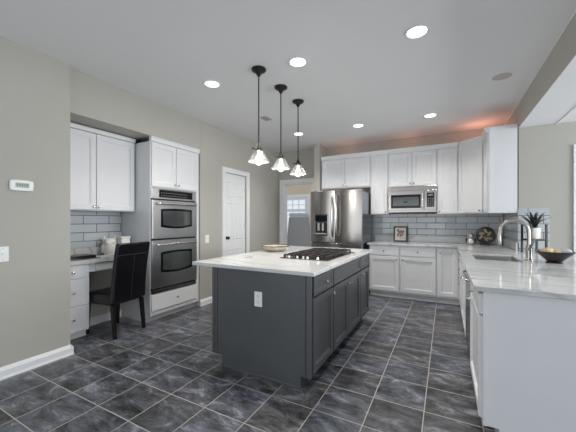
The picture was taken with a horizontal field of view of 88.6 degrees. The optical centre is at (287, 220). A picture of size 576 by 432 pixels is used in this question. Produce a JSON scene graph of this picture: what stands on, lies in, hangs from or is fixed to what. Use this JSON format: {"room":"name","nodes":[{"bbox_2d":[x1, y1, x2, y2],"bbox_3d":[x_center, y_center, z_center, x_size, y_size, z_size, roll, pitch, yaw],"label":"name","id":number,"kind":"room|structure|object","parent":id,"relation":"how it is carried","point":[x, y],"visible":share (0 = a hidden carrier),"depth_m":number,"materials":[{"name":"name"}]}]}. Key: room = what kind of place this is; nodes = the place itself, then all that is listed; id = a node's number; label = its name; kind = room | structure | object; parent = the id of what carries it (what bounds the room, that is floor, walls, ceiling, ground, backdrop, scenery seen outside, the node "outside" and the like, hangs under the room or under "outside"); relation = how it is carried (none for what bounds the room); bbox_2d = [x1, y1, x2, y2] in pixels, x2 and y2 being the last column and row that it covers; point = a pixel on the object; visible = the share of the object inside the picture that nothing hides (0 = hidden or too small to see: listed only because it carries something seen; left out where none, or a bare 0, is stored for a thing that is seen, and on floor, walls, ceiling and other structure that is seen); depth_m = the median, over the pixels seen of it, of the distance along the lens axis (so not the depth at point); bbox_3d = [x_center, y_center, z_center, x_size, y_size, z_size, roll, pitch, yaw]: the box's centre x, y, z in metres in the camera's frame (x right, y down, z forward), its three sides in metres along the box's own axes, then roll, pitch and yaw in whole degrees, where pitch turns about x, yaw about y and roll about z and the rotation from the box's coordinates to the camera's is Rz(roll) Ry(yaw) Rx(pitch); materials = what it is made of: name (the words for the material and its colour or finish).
{"room":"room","nodes":[
{"label":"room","id":0,"kind":"room"},
{"bbox_2d":[0,36,69,367],"bbox_3d":[-2.929,-0.102,1.523,0.198,2.797,3.126,0,0,28],"label":"wall","id":1,"kind":"structure","parent":0,"point":[34,85],"depth_m":2.60,"materials":[{"name":"beige paint"}]},
{"bbox_2d":[0,246,8,261],"bbox_3d":[-2.329,0.277,2.414,0.020,0.124,0.076,0,0,28],"label":"wall switch","id":2,"kind":"object","parent":1,"relation":"attached to","point":[4,251],"visible":1,"depth_m":2.42,"materials":[{"name":"white plastic"}]},
{"bbox_2d":[9,180,33,190],"bbox_3d":[-2.269,-0.297,2.516,0.029,0.092,0.162,0,0,28],"label":"thermostat","id":3,"kind":"object","parent":1,"relation":"attached to","point":[16,185],"visible":1,"depth_m":2.50,"materials":[{"name":"white plastic"}]},
{"bbox_2d":[0,344,73,380],"bbox_3d":[-2.911,1.248,1.528,0.221,0.098,3.151,0,0,28],"label":"baseboard","id":4,"kind":"structure","parent":1,"relation":"attached to","point":[8,371],"depth_m":2.60,"materials":[{"name":"white wood"}]},
{"bbox_2d":[76,212,121,317],"bbox_3d":[-2.162,0.117,3.808,0.598,2.360,1.920,0,0,28],"label":"wall","id":5,"kind":"structure","parent":0,"point":[101,279],"depth_m":3.75,"materials":[{"name":"beige paint"}]},
{"bbox_2d":[70,211,120,248],"bbox_3d":[-2.482,0.108,3.557,0.008,0.447,0.975,0,0,28],"label":"backsplash","id":6,"kind":"structure","parent":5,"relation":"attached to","point":[88,229],"depth_m":3.66,"materials":[{"name":"tile"}]},
{"bbox_2d":[70,122,135,211],"bbox_3d":[-2.333,-0.584,3.478,0.337,0.938,0.966,0,0,28],"label":"upper cabinet","id":7,"kind":"object","parent":5,"relation":"attached to","point":[101,162],"visible":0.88,"depth_m":3.45,"materials":[{"name":"white wood"}]},
{"bbox_2d":[90,309,121,325],"bbox_3d":[-2.387,1.248,3.722,0.018,0.098,0.595,0,0,28],"label":"baseboard","id":8,"kind":"structure","parent":5,"relation":"attached to","point":[105,317],"depth_m":3.74,"materials":[{"name":"white wood"}]},
{"bbox_2d":[70,68,199,148],"bbox_3d":[-2.062,-1.284,3.839,0.725,0.433,1.772,0,0,28],"label":"wall","id":9,"kind":"structure","parent":0,"point":[94,103],"depth_m":3.43,"materials":[{"name":"beige paint"}]},
{"bbox_2d":[195,121,277,305],"bbox_3d":[-0.837,-0.102,5.527,0.155,2.797,2.356,0,0,28],"label":"wall","id":10,"kind":"structure","parent":0,"point":[219,148],"depth_m":4.92,"materials":[{"name":"beige paint"}]},
{"bbox_2d":[200,296,211,306],"bbox_3d":[-0.760,1.248,5.484,0.020,0.098,2.353,0,0,28],"label":"baseboard","id":11,"kind":"structure","parent":10,"relation":"attached to","point":[208,300],"depth_m":4.54,"materials":[{"name":"white wood"}]},
{"bbox_2d":[205,235,208,242],"bbox_3d":[-1.247,0.287,4.572,0.020,0.124,0.076,0,0,28],"label":"wall switch","id":12,"kind":"object","parent":10,"relation":"attached to","point":[206,236],"visible":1,"depth_m":4.56,"materials":[{"name":"white plastic"}]},
{"bbox_2d":[226,173,245,255],"bbox_3d":[-0.921,0.241,5.217,0.098,2.096,0.582,0,0,28],"label":"door","id":13,"kind":"structure","parent":10,"relation":"in","point":[235,184],"depth_m":5.23,"materials":[{"name":"white wood"}]},
{"bbox_2d":[222,166,249,256],"bbox_3d":[-0.906,0.202,5.207,0.024,2.190,0.760,0,0,28],"label":"trim","id":14,"kind":"structure","parent":10,"relation":"attached to","point":[224,169],"depth_m":5.07,"materials":[{"name":"white wood"}]},
{"bbox_2d":[0,291,495,431],"bbox_3d":[1.547,1.347,3.425,12.500,0.100,12.500,0,0,28],"label":"floor","id":15,"kind":"structure","parent":0,"point":[404,366],"depth_m":2.29,"materials":[{"name":"tile"}]},
{"bbox_2d":[70,264,88,339],"bbox_3d":[-2.448,0.888,3.210,0.377,0.818,0.383,0,0,28],"label":"base cabinet","id":16,"kind":"object","parent":15,"relation":"on","point":[79,274],"visible":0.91,"depth_m":3.21,"materials":[{"name":"white wood"}]},
{"bbox_2d":[70,247,113,265],"bbox_3d":[-2.317,0.406,3.470,0.378,0.146,0.976,0,0,28],"label":"countertop","id":17,"kind":"structure","parent":16,"relation":"on","point":[92,250],"depth_m":3.47,"materials":[{"name":"white stone"}]},
{"bbox_2d":[70,254,95,259],"bbox_3d":[-2.399,0.416,3.362,0.200,0.037,0.300,0,0,30],"label":"magazine","id":18,"kind":"object","parent":17,"relation":"on","point":[79,256],"visible":0.71,"depth_m":3.35,"materials":[{"name":"grey paper"}]},
{"bbox_2d":[89,261,112,271],"bbox_3d":[-2.209,0.530,3.635,0.348,0.102,0.582,0,0,28],"label":"drawer","id":19,"kind":"object","parent":17,"relation":"attached to","point":[106,265],"visible":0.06,"depth_m":3.41,"materials":[{"name":"white wood"}]},
{"bbox_2d":[96,255,112,257],"bbox_3d":[-2.204,0.428,3.514,0.180,0.012,0.140,0,0,28],"label":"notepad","id":20,"kind":"object","parent":17,"relation":"on","point":[99,256],"visible":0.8,"depth_m":3.46,"materials":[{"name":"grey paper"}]},
{"bbox_2d":[101,236,116,254],"bbox_3d":[-2.257,0.314,3.736,0.188,0.242,0.166,0,0,-42],"label":"owl figurine","id":21,"kind":"object","parent":17,"relation":"on","point":[108,246],"visible":0.87,"depth_m":3.67,"materials":[{"name":"white ceramic"}]},
{"bbox_2d":[118,236,130,243],"bbox_3d":[-2.102,0.319,3.790,0.106,0.230,0.116,0,0,38],"label":"canister","id":22,"kind":"object","parent":17,"relation":"on","point":[122,239],"visible":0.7,"depth_m":3.76,"materials":[{"name":"white ceramic"}]},
{"bbox_2d":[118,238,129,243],"bbox_3d":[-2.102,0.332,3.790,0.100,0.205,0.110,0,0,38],"label":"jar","id":23,"kind":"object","parent":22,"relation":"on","point":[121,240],"depth_m":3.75,"materials":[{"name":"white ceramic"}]},
{"bbox_2d":[86,241,149,339],"bbox_3d":[-1.989,0.774,3.468,0.554,1.045,0.438,0,0,21],"label":"dining chair","id":24,"kind":"object","parent":15,"relation":"on","point":[128,280],"visible":0.97,"depth_m":3.33,"materials":[{"name":"black leather"}]},
{"bbox_2d":[122,136,199,321],"bbox_3d":[-1.772,0.116,4.212,0.624,2.362,0.837,0,0,28],"label":"oven tower","id":25,"kind":"object","parent":15,"relation":"on","point":[158,162],"visible":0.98,"depth_m":3.88,"materials":[{"name":"white wood"}]},
{"bbox_2d":[151,187,196,294],"bbox_3d":[-1.737,0.260,4.156,0.599,1.358,0.750,0,0,28],"label":"double oven","id":26,"kind":"object","parent":25,"relation":"in","point":[173,212],"visible":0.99,"depth_m":3.99,"materials":[{"name":"silver metal"}]},
{"bbox_2d":[212,254,368,389],"bbox_3d":[0.205,0.856,3.270,1.015,0.882,1.889,0,0,28],"label":"kitchen island","id":27,"kind":"object","parent":15,"relation":"on","point":[300,321],"visible":0.9,"depth_m":2.47,"materials":[{"name":"grey wood"}]},
{"bbox_2d":[254,291,261,306],"bbox_3d":[-0.247,0.652,2.444,0.076,0.124,0.008,0,0,28],"label":"outlet","id":28,"kind":"object","parent":27,"relation":"attached to","point":[257,295],"visible":1,"depth_m":2.44,"materials":[{"name":"white plastic"}]},
{"bbox_2d":[192,246,372,276],"bbox_3d":[0.113,0.399,3.320,1.226,0.031,1.967,0,0,28],"label":"island countertop","id":29,"kind":"structure","parent":27,"relation":"on","point":[263,260],"depth_m":2.69,"materials":[{"name":"white stone"}]},
{"bbox_2d":[261,244,289,251],"bbox_3d":[-0.159,0.347,3.713,0.362,0.070,0.362,0,0,28],"label":"woven bowl","id":30,"kind":"object","parent":29,"relation":"on","point":[268,247],"visible":0.99,"depth_m":3.61,"materials":[{"name":"wicker"}]},
{"bbox_2d":[280,248,353,261],"bbox_3d":[0.353,0.361,3.260,0.520,0.044,0.896,0,0,28],"label":"cooktop","id":31,"kind":"object","parent":29,"relation":"in","point":[315,254],"visible":1,"depth_m":3.04,"materials":[{"name":"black metal"}]},
{"bbox_2d":[287,213,310,246],"bbox_3d":[0.337,0.562,7.031,0.560,1.470,0.640,0,0,18],"label":"armchair","id":32,"kind":"object","parent":15,"relation":"on","point":[299,232],"visible":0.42,"depth_m":6.73,"materials":[{"name":"grey fabric"}]},
{"bbox_2d":[289,213,308,216],"bbox_3d":[0.253,-0.131,6.775,0.470,0.085,0.090,0,0,18],"label":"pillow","id":33,"kind":"object","parent":32,"relation":"on","point":[290,214],"depth_m":6.73,"materials":[{"name":"fabric"}]},
{"bbox_2d":[311,189,371,290],"bbox_3d":[0.980,0.390,5.381,0.913,1.815,0.905,0,0,28],"label":"refrigerator","id":34,"kind":"object","parent":15,"relation":"on","point":[339,218],"visible":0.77,"depth_m":5.04,"materials":[{"name":"silver metal"}]},
{"bbox_2d":[369,245,399,297],"bbox_3d":[1.748,0.856,5.216,0.495,0.882,0.652,0,0,28],"label":"base cabinet","id":35,"kind":"object","parent":15,"relation":"on","point":[384,261],"visible":0.98,"depth_m":4.96,"materials":[{"name":"white wood"}]},
{"bbox_2d":[400,246,436,302],"bbox_3d":[2.207,0.856,4.971,0.539,0.882,0.652,0,0,28],"label":"base cabinet","id":36,"kind":"object","parent":15,"relation":"on","point":[418,265],"visible":0.98,"depth_m":4.72,"materials":[{"name":"white wood"}]},
{"bbox_2d":[437,247,459,304],"bbox_3d":[2.586,0.856,4.768,0.316,0.882,0.652,0,0,28],"label":"base cabinet","id":37,"kind":"object","parent":15,"relation":"on","point":[448,263],"visible":0.98,"depth_m":4.52,"materials":[{"name":"white wood"}]},
{"bbox_2d":[367,235,575,300],"bbox_3d":[1.903,0.347,3.408,2.525,0.134,3.726,0,0,28],"label":"countertop","id":38,"kind":"structure","parent":37,"relation":"on","point":[537,277],"depth_m":2.31,"materials":[{"name":"white stone"}]},
{"bbox_2d":[393,226,407,241],"bbox_3d":[2.032,0.244,5.333,0.236,0.275,0.053,0,0,28],"label":"picture frame","id":39,"kind":"object","parent":38,"relation":"on","point":[400,232],"visible":1,"depth_m":5.33,"materials":[{"name":"black metal"}]},
{"bbox_2d":[395,228,405,239],"bbox_3d":[2.035,0.245,5.338,0.192,0.230,0.034,0,0,28],"label":"print","id":40,"kind":"object","parent":39,"relation":"attached to","point":[400,233],"depth_m":5.33,"materials":[{"name":"paper"}]},
{"bbox_2d":[465,232,475,243],"bbox_3d":[2.929,0.284,4.735,0.148,0.196,0.144,0,0,28],"label":"ornament","id":41,"kind":"object","parent":38,"relation":"on","point":[470,240],"visible":1,"depth_m":4.70,"materials":[{"name":"silver metal"}]},
{"bbox_2d":[476,227,495,244],"bbox_3d":[3.076,0.240,4.597,0.110,0.284,0.272,0,0,-42],"label":"decorative plate","id":42,"kind":"object","parent":38,"relation":"on","point":[484,235],"visible":1,"depth_m":4.59,"materials":[{"name":"black ceramic"}]},
{"bbox_2d":[473,255,519,261],"bbox_3d":[2.156,0.502,3.077,0.377,0.202,0.579,0,0,28],"label":"sink","id":43,"kind":"object","parent":38,"relation":"in","point":[499,258],"visible":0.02,"depth_m":3.31,"materials":[{"name":"silver metal"}]},
{"bbox_2d":[496,219,535,260],"bbox_3d":[2.208,0.182,2.865,0.300,0.400,0.129,0,0,28],"label":"faucet","id":44,"kind":"object","parent":38,"relation":"on","point":[529,244],"visible":1,"depth_m":2.84,"materials":[{"name":"silver metal"}]},
{"bbox_2d":[521,224,547,251],"bbox_3d":[2.895,0.215,3.476,0.178,0.335,0.178,0,0,8],"label":"plant stand","id":45,"kind":"object","parent":38,"relation":"on","point":[546,226],"visible":0.6,"depth_m":3.40,"materials":[{"name":"black metal"}]},
{"bbox_2d":[521,212,550,238],"bbox_3d":[2.895,0.053,3.473,0.302,0.326,0.292,0,0,28],"label":"potted plant","id":46,"kind":"object","parent":45,"relation":"on","point":[534,221],"visible":0.91,"depth_m":3.43,"materials":[{"name":"green plant"}]},
{"bbox_2d":[534,250,575,263],"bbox_3d":[2.410,0.330,2.669,0.284,0.104,0.284,0,0,28],"label":"decorative bowl","id":47,"kind":"object","parent":38,"relation":"on","point":[551,257],"visible":0.9,"depth_m":2.60,"materials":[{"name":"black ceramic"}]},
{"bbox_2d":[540,248,552,251],"bbox_3d":[2.348,0.281,2.684,0.091,0.071,0.092,0,0,-24],"label":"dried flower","id":48,"kind":"object","parent":47,"relation":"in","point":[542,249],"visible":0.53,"depth_m":2.66,"materials":[{"name":"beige plant"}]},
{"bbox_2d":[560,249,572,252],"bbox_3d":[2.480,0.278,2.632,0.088,0.050,0.057,0,0,28],"label":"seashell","id":49,"kind":"object","parent":47,"relation":"in","point":[562,250],"visible":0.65,"depth_m":2.62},
{"bbox_2d":[458,257,461,307],"bbox_3d":[2.636,0.856,3.938,0.652,0.882,0.824,0,0,28],"label":"base cabinet","id":50,"kind":"object","parent":15,"relation":"on","point":[458,257],"visible":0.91,"depth_m":3.93,"materials":[{"name":"white wood"}]},
{"bbox_2d":[460,259,465,336],"bbox_3d":[2.233,0.856,3.184,0.652,0.882,0.876,0,0,28],"label":"base cabinet","id":51,"kind":"object","parent":15,"relation":"on","point":[463,282],"visible":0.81,"depth_m":3.27,"materials":[{"name":"white wood"}]},
{"bbox_2d":[462,270,469,362],"bbox_3d":[1.871,0.860,2.531,0.634,0.875,0.608,0,0,28],"label":"dishwasher","id":52,"kind":"object","parent":15,"relation":"on","point":[466,277],"visible":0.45,"depth_m":2.55,"materials":[{"name":"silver metal"}]},
{"bbox_2d":[466,281,498,431],"bbox_3d":[1.566,0.856,1.936,0.652,0.882,0.719,0,0,28],"label":"base cabinet","id":53,"kind":"object","parent":15,"relation":"on","point":[476,297],"visible":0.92,"depth_m":1.93,"materials":[{"name":"white wood"}]},
{"bbox_2d":[483,292,575,431],"bbox_3d":[1.523,0.856,1.532,0.858,0.882,0.026,0,0,28],"label":"end panel","id":54,"kind":"object","parent":15,"relation":"on","point":[529,342],"visible":0.9,"depth_m":1.63,"materials":[{"name":"white wood"}]},
{"bbox_2d":[0,0,575,152],"bbox_3d":[-0.389,-1.550,2.646,4.820,0.100,7.500,0,0,28],"label":"ceiling","id":55,"kind":"structure","parent":0,"point":[361,68],"depth_m":2.70,"materials":[{"name":"white paint"}]},
{"bbox_2d":[203,80,220,88],"bbox_3d":[-0.835,-1.496,3.246,0.200,0.008,0.200,0,0,28],"label":"recessed light","id":56,"kind":"object","parent":55,"relation":"in","point":[213,84],"visible":1,"depth_m":3.24,"materials":[{"name":"white"}]},
{"bbox_2d":[248,65,268,164],"bbox_3d":[-0.290,-1.026,2.926,0.213,0.947,0.213,0,0,28],"label":"pendant lamp","id":57,"kind":"object","parent":55,"relation":"hanging from","point":[258,157],"visible":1,"depth_m":2.90,"materials":[{"name":"white glass"}]},
{"bbox_2d":[259,116,271,120],"bbox_3d":[-0.326,-1.496,4.335,0.110,0.008,0.170,0,0,28],"label":"ceiling vent","id":58,"kind":"object","parent":55,"relation":"in","point":[265,118],"visible":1,"depth_m":4.33,"materials":[{"name":"grey metal"}]},
{"bbox_2d":[271,84,289,170],"bbox_3d":[-0.080,-1.026,3.320,0.213,0.947,0.213,0,0,28],"label":"pendant lamp","id":59,"kind":"object","parent":55,"relation":"hanging from","point":[280,164],"visible":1,"depth_m":3.29,"materials":[{"name":"white glass"}]},
{"bbox_2d":[287,56,307,67],"bbox_3d":[0.095,-1.496,2.795,0.200,0.008,0.200,0,0,28],"label":"recessed light","id":60,"kind":"object","parent":55,"relation":"in","point":[298,61],"visible":1,"depth_m":2.79,"materials":[{"name":"white"}]},
{"bbox_2d":[290,99,305,175],"bbox_3d":[0.126,-1.026,3.708,0.213,0.947,0.213,0,0,28],"label":"pendant lamp","id":61,"kind":"object","parent":55,"relation":"hanging from","point":[298,170],"visible":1,"depth_m":3.68,"materials":[{"name":"white glass"}]},
{"bbox_2d":[293,132,303,135],"bbox_3d":[0.183,-1.496,5.117,0.200,0.008,0.200,0,0,28],"label":"recessed light","id":62,"kind":"object","parent":55,"relation":"in","point":[296,133],"visible":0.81,"depth_m":5.13,"materials":[{"name":"white"}]},
{"bbox_2d":[352,124,364,127],"bbox_3d":[1.109,-1.496,4.668,0.200,0.008,0.200,0,0,28],"label":"recessed light","id":63,"kind":"object","parent":55,"relation":"in","point":[354,125],"visible":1,"depth_m":4.66,"materials":[{"name":"white"}]},
{"bbox_2d":[404,24,430,39],"bbox_3d":[1.026,-1.496,2.349,0.200,0.008,0.200,0,0,28],"label":"recessed light","id":64,"kind":"object","parent":55,"relation":"in","point":[418,31],"visible":1,"depth_m":2.34,"materials":[{"name":"white"}]},
{"bbox_2d":[423,113,437,117],"bbox_3d":[2.034,-1.496,4.219,0.200,0.008,0.200,0,0,28],"label":"recessed light","id":65,"kind":"object","parent":55,"relation":"in","point":[430,115],"visible":1,"depth_m":4.21,"materials":[{"name":"white"}]},
{"bbox_2d":[489,71,514,80],"bbox_3d":[2.221,-1.495,3.065,0.220,0.010,0.220,0,0,28],"label":"ceiling speaker","id":66,"kind":"object","parent":55,"relation":"attached to","point":[504,75],"visible":1,"depth_m":3.06},
{"bbox_2d":[492,72,511,80],"bbox_3d":[2.221,-1.495,3.065,0.173,0.008,0.173,0,0,28],"label":"grille","id":67,"kind":"object","parent":66,"relation":"attached to","point":[500,76],"depth_m":3.06,"materials":[{"name":"grey metal"}]},
{"bbox_2d":[278,148,313,243],"bbox_3d":[0.174,-0.102,6.392,1.123,2.797,0.120,0,0,28],"label":"wall","id":68,"kind":"structure","parent":0,"point":[306,156],"depth_m":6.34,"materials":[{"name":"beige paint"}]},
{"bbox_2d":[280,178,313,244],"bbox_3d":[0.233,0.207,6.351,0.855,2.180,0.157,0,0,28],"label":"trim","id":69,"kind":"structure","parent":68,"relation":"attached to","point":[283,183],"depth_m":6.46,"materials":[{"name":"white wood"}]},
{"bbox_2d":[287,184,310,229],"bbox_3d":[0.942,-0.003,9.190,5.000,2.600,0.100,0,0,28],"label":"wall","id":70,"kind":"structure","parent":0,"point":[291,189],"depth_m":9.43,"materials":[{"name":"beige paint"}]},
{"bbox_2d":[287,194,309,220],"bbox_3d":[0.249,-0.123,9.505,1.020,1.400,0.060,0,0,28],"label":"window","id":71,"kind":"structure","parent":70,"relation":"in","point":[289,197],"depth_m":9.38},
{"bbox_2d":[314,144,326,190],"bbox_3d":[0.687,-0.102,6.031,0.117,2.797,0.515,0,0,28],"label":"wall partition","id":72,"kind":"structure","parent":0,"point":[320,151],"depth_m":5.82,"materials":[{"name":"beige paint"}]},
{"bbox_2d":[327,129,503,240],"bbox_3d":[2.153,-0.102,5.468,2.996,2.797,0.125,0,0,28],"label":"wall","id":73,"kind":"structure","parent":0,"point":[458,137],"depth_m":5.42,"materials":[{"name":"beige paint"}]},
{"bbox_2d":[321,152,370,190],"bbox_3d":[1.147,-0.925,5.716,0.953,0.635,0.377,0,0,28],"label":"upper cabinet","id":74,"kind":"object","parent":73,"relation":"attached to","point":[345,171],"visible":0.99,"depth_m":5.56,"materials":[{"name":"white wood"}]},
{"bbox_2d":[370,150,390,214],"bbox_3d":[1.706,-0.677,5.417,0.310,1.132,0.377,0,0,28],"label":"upper cabinet","id":75,"kind":"object","parent":73,"relation":"attached to","point":[379,159],"visible":1,"depth_m":5.28,"materials":[{"name":"white wood"}]},
{"bbox_2d":[388,144,436,187],"bbox_3d":[2.182,-0.912,5.163,0.762,0.662,0.377,0,0,28],"label":"upper cabinet","id":76,"kind":"object","parent":73,"relation":"attached to","point":[409,166],"visible":0.98,"depth_m":5.01,"materials":[{"name":"white wood"}]},
{"bbox_2d":[388,185,436,213],"bbox_3d":[2.167,-0.349,5.134,0.756,0.456,0.420,0,0,28],"label":"microwave","id":77,"kind":"object","parent":76,"relation":"attached to","point":[412,199],"visible":0.99,"depth_m":4.98,"materials":[{"name":"silver metal"}]},
{"bbox_2d":[375,214,502,237],"bbox_3d":[2.545,0.080,5.182,1.995,0.396,0.008,0,0,28],"label":"backsplash","id":78,"kind":"structure","parent":73,"relation":"attached to","point":[444,225],"depth_m":5.14,"materials":[{"name":"tile"}]},
{"bbox_2d":[437,142,457,214],"bbox_3d":[2.652,-0.673,4.911,0.300,1.140,0.377,0,0,28],"label":"upper cabinet","id":79,"kind":"object","parent":73,"relation":"attached to","point":[447,153],"visible":1,"depth_m":4.78,"materials":[{"name":"white wood"}]},
{"bbox_2d":[458,136,507,213],"bbox_3d":[2.999,-0.673,4.566,0.630,1.140,0.642,0,0,28],"label":"upper cabinet","id":80,"kind":"object","parent":73,"relation":"attached to","point":[470,151],"visible":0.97,"depth_m":4.48,"materials":[{"name":"white wood"}]},
{"bbox_2d":[505,121,575,251],"bbox_3d":[3.637,0.056,4.077,0.928,2.483,1.180,0,0,28],"label":"wall","id":81,"kind":"structure","parent":0,"point":[545,152],"depth_m":3.62,"materials":[{"name":"beige paint"}]},
{"bbox_2d":[481,123,517,212],"bbox_3d":[2.877,-0.672,4.041,0.355,1.142,0.406,0,0,28],"label":"upper cabinet","id":82,"kind":"object","parent":81,"relation":"attached to","point":[500,142],"visible":1,"depth_m":3.86,"materials":[{"name":"white wood"}]},
{"bbox_2d":[504,208,518,241],"bbox_3d":[3.189,0.062,4.236,0.009,0.431,1.053,0,0,28],"label":"backsplash","id":83,"kind":"structure","parent":81,"relation":"attached to","point":[511,229],"depth_m":4.07,"materials":[{"name":"tile"}]},
{"bbox_2d":[519,208,549,250],"bbox_3d":[3.081,0.113,3.700,0.302,0.532,0.008,0,0,28],"label":"backsplash","id":84,"kind":"structure","parent":81,"relation":"attached to","point":[541,244],"depth_m":3.68,"materials":[{"name":"tile"}]},
{"bbox_2d":[573,144,575,251],"bbox_3d":[3.584,0.197,3.424,0.405,2.200,0.022,0,0,28],"label":"trim","id":85,"kind":"structure","parent":81,"relation":"attached to","point":[574,145],"depth_m":3.51,"materials":[{"name":"white wood"}]},
{"bbox_2d":[505,12,575,127],"bbox_3d":[1.901,-1.344,1.422,0.368,0.312,7.500,0,0,28],"label":"wall header","id":86,"kind":"structure","parent":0,"point":[563,51],"depth_m":2.65,"materials":[{"name":"beige paint"}]},
{"bbox_2d":[556,106,575,123],"bbox_3d":[1.786,-1.178,0.812,0.015,0.006,6.316,0,0,28],"label":"trim","id":87,"kind":"structure","parent":86,"relation":"attached to","point":[575,106],"depth_m":3.29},
{"bbox_2d":[519,55,575,127],"bbox_3d":[3.302,-1.184,0.003,4.178,0.006,6.318,0,0,28],"label":"ceiling","id":88,"kind":"structure","parent":0,"point":[559,100],"depth_m":2.98,"materials":[{"name":"white paint"}]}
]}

